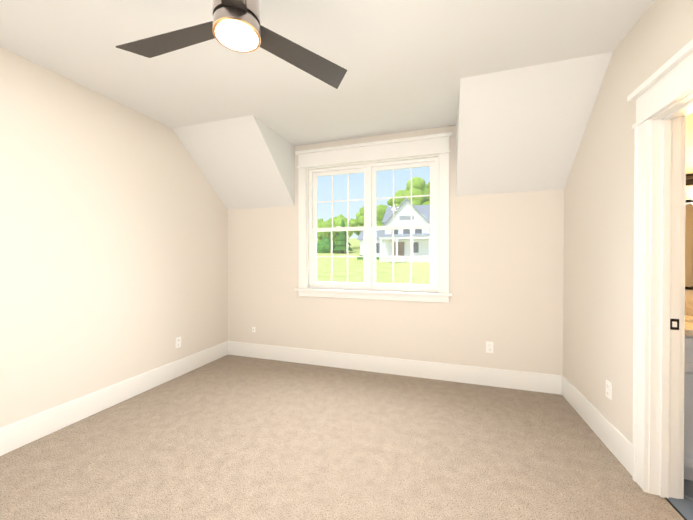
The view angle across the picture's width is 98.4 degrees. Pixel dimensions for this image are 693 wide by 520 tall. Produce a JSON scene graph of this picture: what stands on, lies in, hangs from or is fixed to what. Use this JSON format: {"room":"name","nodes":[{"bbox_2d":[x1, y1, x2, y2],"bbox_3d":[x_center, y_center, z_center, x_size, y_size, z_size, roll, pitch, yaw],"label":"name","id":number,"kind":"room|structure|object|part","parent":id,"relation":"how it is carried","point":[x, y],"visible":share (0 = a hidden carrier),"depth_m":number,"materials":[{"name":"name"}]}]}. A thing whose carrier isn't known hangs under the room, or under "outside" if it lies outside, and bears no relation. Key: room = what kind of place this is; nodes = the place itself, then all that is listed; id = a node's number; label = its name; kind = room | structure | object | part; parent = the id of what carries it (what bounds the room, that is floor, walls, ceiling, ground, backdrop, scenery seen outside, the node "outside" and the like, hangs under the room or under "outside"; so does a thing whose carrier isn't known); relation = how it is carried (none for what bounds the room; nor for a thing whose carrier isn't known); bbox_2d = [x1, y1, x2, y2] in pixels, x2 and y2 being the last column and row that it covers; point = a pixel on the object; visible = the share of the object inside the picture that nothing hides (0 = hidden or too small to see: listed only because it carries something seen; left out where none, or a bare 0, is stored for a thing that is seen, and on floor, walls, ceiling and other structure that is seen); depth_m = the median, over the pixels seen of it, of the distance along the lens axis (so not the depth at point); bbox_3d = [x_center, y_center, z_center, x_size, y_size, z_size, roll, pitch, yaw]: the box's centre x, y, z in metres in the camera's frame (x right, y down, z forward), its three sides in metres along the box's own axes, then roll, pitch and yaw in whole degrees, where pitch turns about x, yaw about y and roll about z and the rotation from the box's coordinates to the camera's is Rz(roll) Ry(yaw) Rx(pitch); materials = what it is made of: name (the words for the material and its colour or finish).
{"room":"empty bedroom","nodes":[
{"label":"empty bedroom","id":0,"kind":"room"},
{"bbox_2d":[0,47,227,427],"bbox_3d":[-2.369,-0.060,2.087,0.140,2.740,4.590,0,0,18],"label":"wall","id":1,"kind":"structure","parent":0,"point":[113,242],"depth_m":2.53,"materials":[{"name":"beige paint"}]},
{"bbox_2d":[0,341,227,455],"bbox_3d":[-2.293,1.217,2.070,0.020,0.185,4.310,0,0,18],"label":"baseboard","id":2,"kind":"structure","parent":1,"relation":"attached to","point":[15,435],"depth_m":2.54,"materials":[{"name":"white paint"}]},
{"bbox_2d":[175,337,180,347],"bbox_3d":[-1.881,0.922,3.349,0.010,0.115,0.070,0,0,18],"label":"outlet","id":3,"kind":"object","parent":1,"relation":"attached to","point":[177,342],"visible":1,"depth_m":3.34,"materials":[{"name":"white plastic"}]},
{"bbox_2d":[173,115,294,209],"bbox_3d":[-1.280,-1.062,3.533,1.030,0.755,0.875,0,0,18],"label":"wall","id":4,"kind":"structure","parent":0,"point":[245,162],"depth_m":3.46,"materials":[{"name":"white paint"}]},
{"bbox_2d":[0,0,654,145],"bbox_3d":[-0.434,-1.487,1.448,4.210,0.120,4.590,0,0,18],"label":"ceiling","id":5,"kind":"structure","parent":0,"point":[407,65],"depth_m":2.06,"materials":[{"name":"white paint"}]},
{"bbox_2d":[116,0,346,88],"bbox_3d":[-0.408,-1.228,1.482,1.089,0.398,1.250,0,0,-42],"label":"ceiling fan","id":6,"kind":"object","parent":5,"relation":"hanging from","point":[328,72],"depth_m":1.48,"materials":[{"name":"grey"}]},
{"bbox_3d":[-0.875,-1.104,1.507,0.594,0.035,0.150,0,0,18],"label":"ceiling fan blade","id":7,"kind":"part","parent":6,"relation":"part of","materials":[{"name":"brown wood"}]},
{"bbox_3d":[-0.424,-1.101,1.024,0.150,0.035,0.594,0,0,-12],"label":"ceiling fan blade","id":8,"kind":"part","parent":6,"relation":"part of","materials":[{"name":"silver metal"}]},
{"bbox_3d":[-0.510,-1.233,1.395,0.212,0.387,0.212,0,0,18],"label":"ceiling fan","id":9,"kind":"part","parent":6,"relation":"part of","materials":[{"name":"white glass"}]},
{"bbox_3d":[-0.510,-1.044,1.396,0.200,0.032,0.200,0,0,18],"label":"ceiling fan light","id":10,"kind":"part","parent":6,"relation":"part of","materials":[{"name":"white glass"}]},
{"bbox_2d":[0,355,683,519],"bbox_3d":[-0.472,1.373,1.477,4.130,0.120,4.590,0,0,18],"label":"floor carpet","id":11,"kind":"object","parent":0,"point":[230,437],"visible":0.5,"depth_m":2.00,"materials":[{"name":"beige carpet"}]},
{"bbox_2d":[228,125,563,374],"bbox_3d":[0.322,-0.069,3.550,4.070,2.740,0.140,0,0,18],"label":"wall","id":12,"kind":"structure","parent":0,"point":[506,270],"depth_m":3.21,"materials":[{"name":"beige paint"}]},
{"bbox_2d":[294,132,452,302],"bbox_3d":[0.264,-0.449,3.530,1.860,1.810,0.190,0,0,18],"label":"window","id":13,"kind":"structure","parent":12,"relation":"in","point":[421,147],"depth_m":3.52,"materials":[{"name":"white paint"}]},
{"bbox_2d":[228,341,559,393],"bbox_3d":[0.246,1.209,3.501,3.900,0.185,0.016,0,0,18],"label":"baseboard","id":14,"kind":"structure","parent":12,"relation":"attached to","point":[520,380],"depth_m":3.35,"materials":[{"name":"white paint"}]},
{"bbox_2d":[486,341,492,352],"bbox_3d":[1.482,0.903,3.099,0.070,0.115,0.010,0,0,18],"label":"outlet","id":15,"kind":"object","parent":12,"relation":"attached to","point":[489,347],"visible":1,"depth_m":3.10,"materials":[{"name":"white plastic"}]},
{"bbox_2d":[456,52,612,195],"bbox_3d":[1.500,-1.056,2.626,0.980,0.755,0.875,0,0,18],"label":"wall","id":16,"kind":"structure","parent":0,"point":[520,129],"depth_m":2.53,"materials":[{"name":"white paint"}]},
{"bbox_2d":[563,0,692,443],"bbox_3d":[1.472,-0.052,0.761,0.125,2.740,4.450,0,0,18],"label":"wall","id":17,"kind":"structure","parent":0,"point":[598,270],"depth_m":2.08,"materials":[{"name":"beige paint"}]},
{"bbox_2d":[560,375,632,474],"bbox_3d":[1.907,1.216,2.337,0.020,0.185,1.158,0,0,18],"label":"baseboard","id":18,"kind":"structure","parent":17,"relation":"attached to","point":[607,432],"depth_m":2.18,"materials":[{"name":"white paint"}]},
{"bbox_2d":[606,380,611,399],"bbox_3d":[1.834,0.909,2.095,0.010,0.115,0.070,0,0,18],"label":"outlet","id":19,"kind":"object","parent":17,"relation":"attached to","point":[608,389],"visible":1,"depth_m":2.08,"materials":[{"name":"white plastic"}]},
{"bbox_2d":[627,39,692,498],"bbox_3d":[1.636,0.164,1.266,0.221,2.301,1.092,0,0,18],"label":"door frame","id":20,"kind":"structure","parent":17,"relation":"attached to","point":[665,300],"depth_m":1.65,"materials":[{"name":"white paint"}]},
{"bbox_3d":[1.554,0.164,1.293,0.048,2.301,1.092,0,0,18],"label":"bedroom door casing trim","id":21,"kind":"part","parent":20,"relation":"part of","materials":[{"name":"white wood"}]},
{"bbox_2d":[670,319,678,329],"bbox_3d":[1.798,0.352,1.639,0.038,0.060,0.004,0,0,18],"label":"strike plate","id":22,"kind":"object","parent":20,"relation":"attached to","point":[674,324],"visible":1,"depth_m":1.64,"materials":[{"name":"black metal"}]},
{"bbox_3d":[1.718,0.164,1.240,0.048,2.301,1.092,0,0,18],"label":"bathroom door casing trim","id":23,"kind":"part","parent":20,"relation":"part of","materials":[{"name":"white wood"}]},
{"bbox_2d":[667,479,692,519],"bbox_3d":[2.715,1.376,0.712,2.405,0.123,2.910,0,0,18],"label":"floor","id":24,"kind":"structure","parent":0,"point":[684,506],"depth_m":1.62,"materials":[{"name":"grey tile"}]},
{"bbox_2d":[665,497,686,519],"bbox_3d":[1.635,1.312,1.274,0.008,0.005,0.810,0,0,18],"label":"threshold","id":25,"kind":"object","parent":24,"relation":"on","point":[677,510],"visible":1,"depth_m":1.57,"materials":[{"name":"grey"}]},
{"bbox_2d":[684,301,692,480],"bbox_3d":[2.398,0.750,1.869,0.948,1.116,0.584,0,0,18],"label":"vanity cabinet","id":26,"kind":"object","parent":24,"relation":"on","point":[688,419],"visible":0.17,"depth_m":1.73,"materials":[{"name":"grey paint"}]},
{"bbox_2d":[685,113,692,315],"bbox_3d":[3.175,-0.060,2.010,2.340,2.740,0.140,0,0,18],"label":"wall","id":27,"kind":"structure","parent":0,"point":[689,168],"depth_m":2.16,"materials":[{"name":"beige paint"}]},
{"bbox_2d":[685,199,692,289],"bbox_3d":[2.479,-0.111,2.146,0.650,0.650,0.022,0,0,18],"label":"round mirror","id":28,"kind":"object","parent":27,"relation":"attached to","point":[689,247],"visible":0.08,"depth_m":2.15,"materials":[{"name":"clear glass"}]},
{"bbox_2d":[686,174,692,199],"bbox_3d":[2.457,-0.511,2.074,0.600,0.209,0.178,0,0,18],"label":"sconce","id":29,"kind":"object","parent":27,"relation":"attached to","point":[689,182],"visible":0.08,"depth_m":2.09,"materials":[{"name":"white glass"}]},
{"label":"outside","id":30,"kind":"structure","parent":0,"visible":0},
{"bbox_2d":[317,238,429,283],"bbox_3d":[-10.474,-2.787,73.766,180.000,13.229,125.990,0,0,18],"label":"lawn","id":31,"kind":"structure","parent":30,"point":[339,266],"depth_m":33.08,"materials":[{"name":"green plant"}]},
{"bbox_2d":[317,232,324,243],"bbox_3d":[-6.421,-3.594,60.120,3.708,4.693,4.838,0,0,18],"label":"trees","id":32,"kind":"object","parent":31,"relation":"on","point":[320,238],"depth_m":59.16,"materials":[{"name":"green plant"}]},
{"bbox_2d":[318,218,334,238],"bbox_3d":[-6.234,-5.505,65.101,8.086,7.270,7.418,0,0,18],"label":"trees","id":33,"kind":"object","parent":31,"relation":"on","point":[322,224],"depth_m":62.67,"materials":[{"name":"green plant"}]},
{"bbox_2d":[317,237,344,252],"bbox_3d":[-22.659,-2.712,65.405,46.719,5.108,6.012,0,0,18],"label":"trees","id":34,"kind":"object","parent":31,"relation":"on","point":[323,245],"depth_m":58.00,"materials":[{"name":"green plant"}]},
{"bbox_2d":[327,214,353,242],"bbox_3d":[-1.744,-6.259,66.416,7.263,8.198,6.953,0,0,18],"label":"trees","id":35,"kind":"object","parent":31,"relation":"on","point":[337,219],"depth_m":65.09,"materials":[{"name":"green plant"}]},
{"bbox_2d":[332,220,352,252],"bbox_3d":[-0.720,-4.396,56.897,3.804,6.550,4.000,0,0,18],"label":"trees","id":36,"kind":"object","parent":31,"relation":"on","point":[340,245],"depth_m":56.00,"materials":[{"name":"green plant"}]},
{"bbox_2d":[349,206,363,235],"bbox_3d":[4.304,-8.082,71.827,7.499,10.384,6.491,0,0,18],"label":"trees","id":37,"kind":"object","parent":31,"relation":"on","point":[356,221],"depth_m":70.34,"materials":[{"name":"green plant"}]},
{"bbox_2d":[377,205,387,225],"bbox_3d":[8.007,-7.714,68.480,6.786,10.108,7.829,0,0,18],"label":"trees","id":38,"kind":"object","parent":31,"relation":"on","point":[380,211],"depth_m":65.66,"materials":[{"name":"green plant"}]},
{"bbox_2d":[357,198,429,261],"bbox_3d":[10.938,-4.175,44.262,18.400,8.880,13.600,0,0,18],"label":"house","id":39,"kind":"structure","parent":31,"relation":"on","point":[421,243],"depth_m":41.27,"materials":[{"name":"white"}]},
{"bbox_2d":[387,190,403,206],"bbox_3d":[13.242,-9.908,70.713,7.392,13.630,7.712,0,0,18],"label":"trees","id":40,"kind":"object","parent":31,"relation":"on","point":[399,201],"depth_m":69.12,"materials":[{"name":"green plant"}]},
{"bbox_2d":[403,177,429,204],"bbox_3d":[15.541,-10.349,65.354,7.452,15.626,8.383,0,0,18],"label":"trees","id":41,"kind":"object","parent":31,"relation":"on","point":[417,189],"depth_m":62.83,"materials":[{"name":"green plant"}]},
{"bbox_2d":[422,181,429,203],"bbox_3d":[19.465,-10.427,66.941,6.805,15.132,7.864,0,0,18],"label":"trees","id":42,"kind":"object","parent":31,"relation":"on","point":[427,186],"depth_m":66.56,"materials":[{"name":"green plant"}]}
]}

